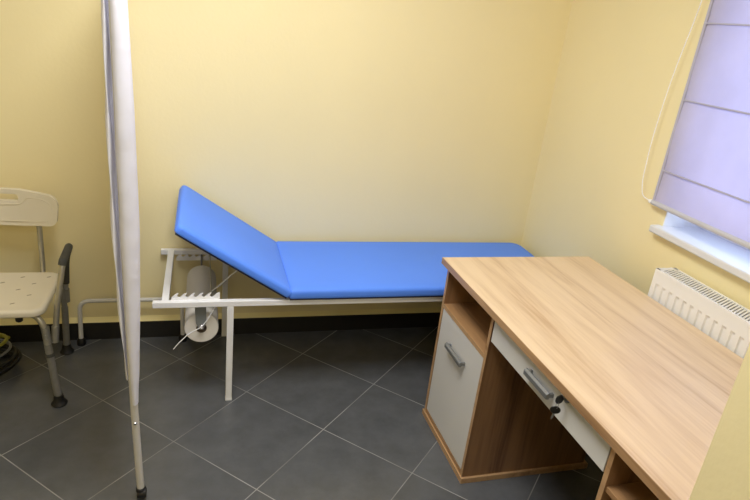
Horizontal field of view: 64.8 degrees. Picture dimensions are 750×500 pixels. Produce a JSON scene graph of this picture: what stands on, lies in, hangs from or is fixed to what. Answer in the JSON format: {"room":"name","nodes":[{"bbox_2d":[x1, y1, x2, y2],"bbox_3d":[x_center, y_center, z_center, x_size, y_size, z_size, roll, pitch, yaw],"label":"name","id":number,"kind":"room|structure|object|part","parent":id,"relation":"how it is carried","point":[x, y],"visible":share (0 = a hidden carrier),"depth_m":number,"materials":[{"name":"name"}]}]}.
{"room":"examination room","nodes":[
{"label":"examination room","id":0,"kind":"room"},
{"bbox_2d":[0,0,572,318],"bbox_3d":[-0.937,-0.802,2.719,4.455,2.620,0.200,0,22,-16],"label":"wall","id":1,"kind":"structure","parent":0,"point":[300,120],"depth_m":2.84,"materials":[{"name":"paint"}]},
{"bbox_2d":[0,307,440,341],"bbox_3d":[-1.093,0.394,3.064,3.931,0.122,0.012,0,22,-16],"label":"baseboard","id":2,"kind":"structure","parent":1,"relation":"attached to","point":[28,330],"depth_m":3.20,"materials":[{"name":"tile"}]},
{"bbox_2d":[0,327,603,499],"bbox_3d":[-0.486,1.327,1.170,4.455,0.100,4.800,0,22,-16],"label":"floor","id":3,"kind":"structure","parent":0,"point":[333,414],"depth_m":2.48,"materials":[{"name":"tile"}]},
{"bbox_2d":[0,344,21,375],"bbox_3d":[-1.742,0.505,2.642,0.274,0.080,0.271,0,22,-16],"label":"coiled hose","id":4,"kind":"object","parent":3,"relation":"on","point":[15,356],"visible":0.87,"depth_m":2.67,"materials":[{"name":"black"}]},
{"bbox_2d":[0,338,11,357],"bbox_3d":[-1.737,0.452,2.617,0.214,0.028,0.214,0,22,-16],"label":"coiled hose","id":5,"kind":"object","parent":4,"relation":"on","point":[9,343],"visible":0.86,"depth_m":2.66,"materials":[{"name":"grey"}]},
{"bbox_2d":[0,333,9,346],"bbox_3d":[-1.733,0.415,2.627,0.171,0.037,0.177,0,22,-16],"label":"coiled hose","id":6,"kind":"object","parent":5,"relation":"on","point":[2,335],"visible":1,"depth_m":2.67,"materials":[{"name":"yellow"}]},
{"bbox_2d":[0,187,73,407],"bbox_3d":[-1.607,0.196,2.466,0.657,0.810,0.483,0,22,-16],"label":"chair","id":7,"kind":"object","parent":3,"relation":"on","point":[23,294],"visible":1,"depth_m":2.53,"materials":[{"name":"beige plastic"}]},
{"bbox_3d":[-1.413,0.273,2.346,0.028,0.026,0.028,0,22,-16],"label":"seat knob","id":8,"kind":"part","parent":7,"relation":"part of","materials":[{"name":"black rubber"}]},
{"bbox_3d":[-1.595,0.180,2.422,0.500,0.030,0.380,0,22,-16],"label":"seat","id":9,"kind":"part","parent":7,"relation":"part of","materials":[{"name":"beige plastic"}]},
{"bbox_3d":[-1.624,-0.181,2.525,0.500,0.158,0.083,0,22,-16],"label":"backrest","id":10,"kind":"part","parent":7,"relation":"part of","materials":[{"name":"beige plastic"}]},
{"bbox_3d":[-1.386,0.312,2.390,0.144,0.141,0.026,9,21,5],"label":"leg","id":11,"kind":"part","parent":7,"relation":"part of","materials":[{"name":"metal"}]},
{"bbox_3d":[-1.458,0.012,2.527,0.027,0.346,0.293,0,22,-16],"label":"backrest post","id":12,"kind":"part","parent":7,"relation":"part of","materials":[{"name":"metal"}]},
{"bbox_2d":[41,326,51,345],"bbox_3d":[-1.331,0.346,2.393,0.036,0.078,0.029,15,23,19],"label":"socket","id":13,"kind":"object","parent":7,"relation":"attached to","point":[45,330],"depth_m":2.38,"materials":[{"name":"silver metal"}]},
{"bbox_2d":[51,325,58,342],"bbox_3d":[-1.307,0.343,2.416,0.029,0.073,0.037,16,23,23],"label":"socket","id":14,"kind":"object","parent":7,"relation":"attached to","point":[54,328],"depth_m":2.40,"materials":[{"name":"metal"}]},
{"bbox_3d":[-1.335,0.141,2.532,0.067,0.327,0.397,-2,23,-21],"label":"armrest","id":15,"kind":"part","parent":7,"relation":"part of","materials":[{"name":"metal"}]},
{"bbox_3d":[-1.491,0.209,2.661,0.027,0.171,0.192,24,27,37],"label":"leg","id":16,"kind":"part","parent":7,"relation":"part of","materials":[{"name":"metal"}]},
{"bbox_2d":[65,288,69,302],"bbox_3d":[-1.435,0.209,2.740,0.036,0.066,0.035,0,22,-16],"label":"socket","id":17,"kind":"object","parent":7,"relation":"attached to","point":[67,290],"depth_m":2.73,"materials":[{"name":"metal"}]},
{"bbox_2d":[77,0,186,498],"bbox_3d":[-0.995,-0.130,2.214,0.520,1.730,1.108,0,22,-16],"label":"privacy screen","id":18,"kind":"object","parent":3,"relation":"on","point":[119,97],"visible":0.97,"depth_m":1.69,"materials":[{"name":"metal"}]},
{"bbox_2d":[101,0,139,405],"bbox_3d":[-0.899,-0.299,2.171,0.078,1.295,1.106,-2,23,-20],"label":"curtain","id":19,"kind":"object","parent":18,"relation":"hanging from","point":[119,97],"depth_m":1.66,"materials":[{"name":"white fabric"}]},
{"bbox_3d":[-0.738,0.060,1.771,0.037,1.685,0.024,0,22,-16],"label":"post","id":20,"kind":"part","parent":18,"relation":"part of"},
{"bbox_3d":[-1.212,0.339,2.951,0.498,0.220,0.021,0,22,-16],"label":"foot frame","id":21,"kind":"part","parent":18,"relation":"part of","materials":[{"name":"white metal"}]},
{"bbox_2d":[152,185,534,400],"bbox_3d":[-0.050,0.181,2.938,1.940,0.833,0.606,0,22,-16],"label":"couch","id":22,"kind":"object","parent":3,"relation":"on","point":[300,272],"visible":0.88,"depth_m":2.68,"materials":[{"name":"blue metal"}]},
{"bbox_2d":[184,265,218,341],"bbox_3d":[-0.804,0.236,2.741,0.140,0.140,0.511,0,22,-16],"label":"paper roll","id":23,"kind":"object","parent":22,"relation":"hanging from","point":[198,277],"visible":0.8,"depth_m":2.58,"materials":[{"name":"white paper"}]},
{"bbox_3d":[-0.780,0.234,3.072,0.027,0.464,0.025,0,22,-16],"label":"leg","id":24,"kind":"part","parent":22,"relation":"part of","materials":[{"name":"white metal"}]},
{"bbox_3d":[-0.633,0.448,2.571,0.027,0.464,0.025,0,22,-16],"label":"leg","id":25,"kind":"part","parent":22,"relation":"part of","materials":[{"name":"white metal"}]},
{"bbox_3d":[-0.051,0.115,2.918,1.928,0.025,0.590,0,22,-16],"label":"couch frame","id":26,"kind":"part","parent":22,"relation":"part of","materials":[{"name":"white metal"}]},
{"bbox_3d":[0.222,0.105,2.973,1.374,0.012,0.560,0,22,-16],"label":"board","id":27,"kind":"part","parent":22,"relation":"part of","materials":[{"name":"blue"}]},
{"bbox_3d":[0.229,0.080,2.963,1.390,0.048,0.582,0,22,-16],"label":"mattress","id":28,"kind":"part","parent":22,"relation":"part of","materials":[{"name":"blue leather"}]},
{"bbox_2d":[422,257,743,499],"bbox_3d":[0.763,0.652,2.067,0.714,0.771,1.405,0,22,-17],"label":"office desk","id":29,"kind":"object","parent":3,"relation":"on","point":[646,391],"visible":1,"depth_m":2.04,"materials":[{"name":"brown wood"}]},
{"bbox_3d":[0.552,0.804,2.590,0.560,0.016,0.397,0,22,-17],"label":"panel","id":30,"kind":"part","parent":29,"relation":"part of","materials":[{"name":"brown wood"}]},
{"bbox_3d":[0.535,0.400,2.645,0.560,0.720,0.016,0,22,-17],"label":"panel","id":31,"kind":"part","parent":29,"relation":"part of","materials":[{"name":"brown wood"}]},
{"bbox_3d":[0.318,0.416,2.356,0.029,0.023,0.152,0,22,-17],"label":"handle","id":32,"kind":"part","parent":29,"relation":"part of","materials":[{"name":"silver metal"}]},
{"bbox_3d":[0.322,0.556,2.414,0.017,0.511,0.393,0,22,-17],"label":"door","id":33,"kind":"part","parent":29,"relation":"part of","materials":[{"name":"grey laminate"}]},
{"bbox_2d":[445,303,491,353],"bbox_3d":[0.486,0.309,2.358,0.299,0.017,0.397,0,22,-17],"label":"shelf","id":34,"kind":"object","parent":29,"relation":"attached to","point":[471,320],"depth_m":2.37,"materials":[{"name":"brown wood"}]},
{"bbox_3d":[0.646,0.556,2.279,0.560,0.720,0.016,0,22,-17],"label":"panel","id":35,"kind":"part","parent":29,"relation":"part of","materials":[{"name":"brown wood"}]},
{"bbox_3d":[0.492,0.401,1.778,0.029,0.023,0.134,0,22,-17],"label":"handle","id":36,"kind":"part","parent":29,"relation":"part of","materials":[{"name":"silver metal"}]},
{"bbox_3d":[0.510,0.402,1.789,0.017,0.096,0.651,0,22,-17],"label":"drawer","id":37,"kind":"part","parent":29,"relation":"part of","materials":[{"name":"grey laminate"}]},
{"bbox_2d":[555,395,565,403],"bbox_3d":[0.522,0.417,1.653,0.041,0.030,0.006,0,22,-17],"label":"key","id":38,"kind":"object","parent":29,"relation":"attached to","point":[559,399],"visible":0.98,"depth_m":1.65,"materials":[{"name":"black plastic"}]},
{"label":"ring","id":39,"kind":"object","parent":38,"relation":"hanging from","visible":0},
{"bbox_2d":[550,406,560,418],"bbox_3d":[0.508,0.461,1.672,0.030,0.047,0.006,10,21,7],"label":"key","id":40,"kind":"object","parent":39,"relation":"hanging from","point":[553,409],"visible":1,"depth_m":1.67,"materials":[{"name":"black plastic"}]},
{"bbox_3d":[0.827,0.814,1.677,0.560,0.720,0.016,0,22,-17],"label":"panel","id":41,"kind":"part","parent":29,"relation":"part of","materials":[{"name":"brown wood"}]},
{"bbox_2d":[605,481,658,499],"bbox_3d":[0.859,0.655,1.472,0.496,0.016,0.245,0,22,-17],"label":"shelf","id":42,"kind":"object","parent":29,"relation":"attached to","point":[617,490],"depth_m":1.50,"materials":[{"name":"brown wood"}]},
{"bbox_2d":[520,0,749,309],"bbox_3d":[1.654,0.072,1.262,0.300,2.620,4.400,0,22,-16],"label":"wall","id":43,"kind":"structure","parent":0,"point":[619,58],"depth_m":2.66,"materials":[{"name":"paint"}]},
{"bbox_2d":[642,0,749,248],"bbox_3d":[1.324,-0.555,1.772,0.046,1.190,1.165,0,22,-16],"label":"window blind","id":44,"kind":"object","parent":43,"relation":"attached to","point":[704,179],"visible":1,"depth_m":2.12,"materials":[{"name":"fabric"}]},
{"bbox_3d":[1.180,-0.751,2.255,0.005,1.156,0.085,0,22,-16],"label":"bead chain","id":45,"kind":"part","parent":44,"relation":"part of","materials":[{"name":"white plastic"}]},
{"bbox_2d":[648,267,749,358],"bbox_3d":[1.218,0.667,2.008,0.113,0.883,1.015,0,22,-16],"label":"radiator","id":46,"kind":"object","parent":43,"relation":"attached to","point":[726,321],"visible":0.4,"depth_m":2.07,"materials":[{"name":"white metal"}]},
{"bbox_2d":[649,212,749,282],"bbox_3d":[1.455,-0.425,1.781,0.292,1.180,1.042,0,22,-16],"label":"windowsill","id":47,"kind":"structure","parent":43,"relation":"in","point":[725,254],"depth_m":2.23,"materials":[{"name":"white plastic"}]},
{"bbox_3d":[1.562,-0.424,1.811,0.070,1.180,1.000,0,22,-16],"label":"frame","id":48,"kind":"part","parent":47,"relation":"part of","materials":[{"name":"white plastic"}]},
{"bbox_2d":[689,344,749,499],"bbox_3d":[-0.370,0.093,0.605,3.955,2.620,0.130,0,22,-16],"label":"wall","id":49,"kind":"structure","parent":0,"point":[724,474],"depth_m":1.03,"materials":[{"name":"paint"}]}
]}

